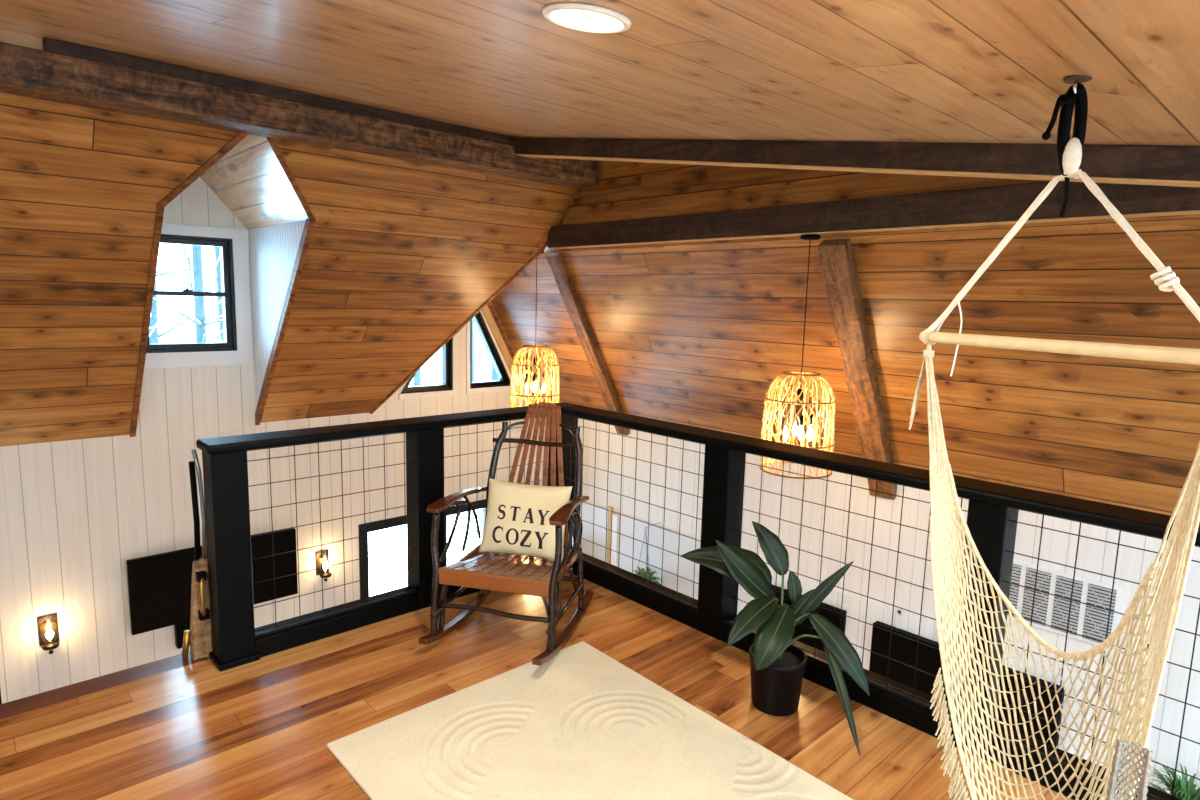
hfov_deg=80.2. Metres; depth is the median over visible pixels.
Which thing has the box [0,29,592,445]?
wall
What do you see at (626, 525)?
wall
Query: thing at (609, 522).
trim
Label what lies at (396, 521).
window
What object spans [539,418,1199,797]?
wall
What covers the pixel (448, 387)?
window
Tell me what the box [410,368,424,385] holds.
bare tree
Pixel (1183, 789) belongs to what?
fern plant
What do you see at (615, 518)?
trim
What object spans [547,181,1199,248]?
beam
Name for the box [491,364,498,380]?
bare tree
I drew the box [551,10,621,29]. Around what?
diffuser
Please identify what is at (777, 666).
potted plant
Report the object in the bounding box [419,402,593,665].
rocking chair
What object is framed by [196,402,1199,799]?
loft railing
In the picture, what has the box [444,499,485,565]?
window
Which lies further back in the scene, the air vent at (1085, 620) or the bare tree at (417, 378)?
the bare tree at (417, 378)
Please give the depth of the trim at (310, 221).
4.97 m
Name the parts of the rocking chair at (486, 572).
leg, leg, arm, leg, post, seat, seat frame, leg, leg, arm, post, leg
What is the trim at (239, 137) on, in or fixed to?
attached to the wall at (401, 253)
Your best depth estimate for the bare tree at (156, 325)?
10.35 m
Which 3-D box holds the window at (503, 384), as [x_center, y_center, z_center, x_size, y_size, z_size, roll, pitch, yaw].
[-1.141,-0.634,7.260,0.595,1.100,0.152,-6,11,-43]
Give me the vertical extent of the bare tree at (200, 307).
7.700 m
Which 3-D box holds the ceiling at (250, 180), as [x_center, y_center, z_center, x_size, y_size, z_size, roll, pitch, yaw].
[-2.322,-1.462,4.800,0.450,0.497,1.650,-6,11,-43]
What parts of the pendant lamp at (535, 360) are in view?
lamp shade, cord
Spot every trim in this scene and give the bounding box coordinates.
[0,29,42,50]
[0,651,207,719]
[130,132,248,436]
[255,137,315,424]
[369,188,579,413]
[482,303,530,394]
[606,506,612,563]
[611,514,618,565]
[817,583,900,657]
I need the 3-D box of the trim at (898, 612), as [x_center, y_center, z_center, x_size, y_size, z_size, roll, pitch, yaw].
[1.840,2.154,5.260,0.012,1.480,0.640,-6,11,-43]
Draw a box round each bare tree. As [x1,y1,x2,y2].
[149,244,216,343]
[149,280,187,343]
[149,313,223,342]
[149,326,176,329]
[152,245,222,342]
[156,247,223,341]
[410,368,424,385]
[472,319,479,381]
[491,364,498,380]
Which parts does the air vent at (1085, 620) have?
louvre panel, louvre panel, louvre panel, louvre panel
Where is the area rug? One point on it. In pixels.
(580, 724)
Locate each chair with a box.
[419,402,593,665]
[909,137,1199,799]
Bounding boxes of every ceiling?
[0,0,1199,145]
[200,135,307,229]
[491,160,1199,515]
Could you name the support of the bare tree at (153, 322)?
on the ground
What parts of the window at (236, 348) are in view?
meeting rail, frame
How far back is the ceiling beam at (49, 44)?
3.81 m
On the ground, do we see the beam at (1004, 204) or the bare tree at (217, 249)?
the bare tree at (217, 249)
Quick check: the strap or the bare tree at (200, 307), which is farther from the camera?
the bare tree at (200, 307)
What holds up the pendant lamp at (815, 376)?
hanging from the beam at (1004, 204)
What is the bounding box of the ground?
[156,279,491,515]
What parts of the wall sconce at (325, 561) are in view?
plate, bulb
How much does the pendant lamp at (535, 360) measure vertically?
1.422 m
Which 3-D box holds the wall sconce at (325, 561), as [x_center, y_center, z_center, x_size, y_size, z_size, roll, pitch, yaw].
[-2.410,1.453,6.247,0.110,0.279,0.125,-6,11,-43]
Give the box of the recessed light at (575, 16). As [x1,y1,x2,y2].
[542,3,631,33]
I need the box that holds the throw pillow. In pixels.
[479,478,572,560]
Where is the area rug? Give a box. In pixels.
[327,641,852,799]
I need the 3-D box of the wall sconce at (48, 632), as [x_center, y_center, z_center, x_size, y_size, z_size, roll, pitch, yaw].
[-3.821,1.627,4.949,0.110,0.279,0.125,-6,11,-43]
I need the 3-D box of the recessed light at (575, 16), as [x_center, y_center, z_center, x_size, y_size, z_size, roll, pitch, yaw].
[-0.033,-0.939,1.757,0.223,0.040,0.221,-5,10,-38]
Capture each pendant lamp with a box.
[510,251,559,417]
[759,235,835,478]
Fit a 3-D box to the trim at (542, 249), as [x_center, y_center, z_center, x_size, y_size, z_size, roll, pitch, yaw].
[-1.106,-0.820,6.160,1.971,2.005,0.224,3,8,14]
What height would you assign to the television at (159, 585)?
0.570 m
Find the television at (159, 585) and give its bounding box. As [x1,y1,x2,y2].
[126,528,297,634]
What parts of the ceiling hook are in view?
plate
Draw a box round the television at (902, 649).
[869,621,1064,746]
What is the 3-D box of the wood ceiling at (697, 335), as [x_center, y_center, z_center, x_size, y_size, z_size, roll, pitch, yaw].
[2.003,-0.618,4.166,0.924,2.520,8.650,-6,11,-43]
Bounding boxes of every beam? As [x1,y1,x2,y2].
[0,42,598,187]
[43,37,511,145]
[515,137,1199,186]
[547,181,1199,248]
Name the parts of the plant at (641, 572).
hanger cord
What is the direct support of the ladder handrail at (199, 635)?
attached to the loft railing at (993, 508)
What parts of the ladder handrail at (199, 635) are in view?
grab rod, grab rod, handle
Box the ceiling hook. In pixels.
[1063,75,1091,92]
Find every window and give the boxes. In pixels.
[144,223,253,368]
[358,515,406,598]
[398,334,456,398]
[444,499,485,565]
[466,312,513,393]
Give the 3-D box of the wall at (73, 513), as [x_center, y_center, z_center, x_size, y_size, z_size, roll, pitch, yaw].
[-3.414,0.732,5.369,7.350,5.000,0.140,-6,11,-43]
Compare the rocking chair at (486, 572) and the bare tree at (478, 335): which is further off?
the bare tree at (478, 335)
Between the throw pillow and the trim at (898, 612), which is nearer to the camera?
the throw pillow
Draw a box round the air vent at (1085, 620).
[1007,560,1122,650]
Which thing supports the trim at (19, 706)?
attached to the floor
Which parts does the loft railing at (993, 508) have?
post, wire panel, rail, rail, post, rail, wire panel, post, rail, wire panel, post, rail, wire panel, rail, post, rail, wire panel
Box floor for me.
[0,571,1072,799]
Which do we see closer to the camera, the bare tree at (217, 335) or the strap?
the strap
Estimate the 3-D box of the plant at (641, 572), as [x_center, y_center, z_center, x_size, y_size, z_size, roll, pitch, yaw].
[0.408,1.478,6.461,0.426,0.690,0.363,3,8,10]
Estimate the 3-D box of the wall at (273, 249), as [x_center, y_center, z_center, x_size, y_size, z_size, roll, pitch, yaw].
[-2.320,-0.498,5.229,0.050,1.530,1.260,-6,11,-43]
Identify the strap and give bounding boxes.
[1042,83,1087,217]
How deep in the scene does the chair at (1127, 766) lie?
1.87 m
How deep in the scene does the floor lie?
2.84 m
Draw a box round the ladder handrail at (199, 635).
[182,449,211,659]
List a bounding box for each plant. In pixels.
[633,522,663,584]
[680,521,869,755]
[1149,760,1199,799]
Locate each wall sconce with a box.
[37,613,58,653]
[316,550,331,581]
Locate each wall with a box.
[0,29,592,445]
[0,177,538,703]
[248,220,305,410]
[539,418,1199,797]
[580,501,741,614]
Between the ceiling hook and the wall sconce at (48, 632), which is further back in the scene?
the wall sconce at (48, 632)
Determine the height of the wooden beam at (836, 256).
1.689 m
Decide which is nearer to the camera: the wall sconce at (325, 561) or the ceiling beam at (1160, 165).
the ceiling beam at (1160, 165)
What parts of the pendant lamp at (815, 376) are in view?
bulb, bulb, lamp shade, bulb, cord, bulb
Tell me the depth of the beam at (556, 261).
6.28 m
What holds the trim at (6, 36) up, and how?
attached to the wall at (401, 253)
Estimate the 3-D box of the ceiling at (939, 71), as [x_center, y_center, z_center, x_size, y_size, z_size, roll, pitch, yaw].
[-0.618,-1.001,1.556,6.550,0.902,5.626,-6,11,-43]
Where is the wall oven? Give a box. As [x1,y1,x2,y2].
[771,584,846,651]

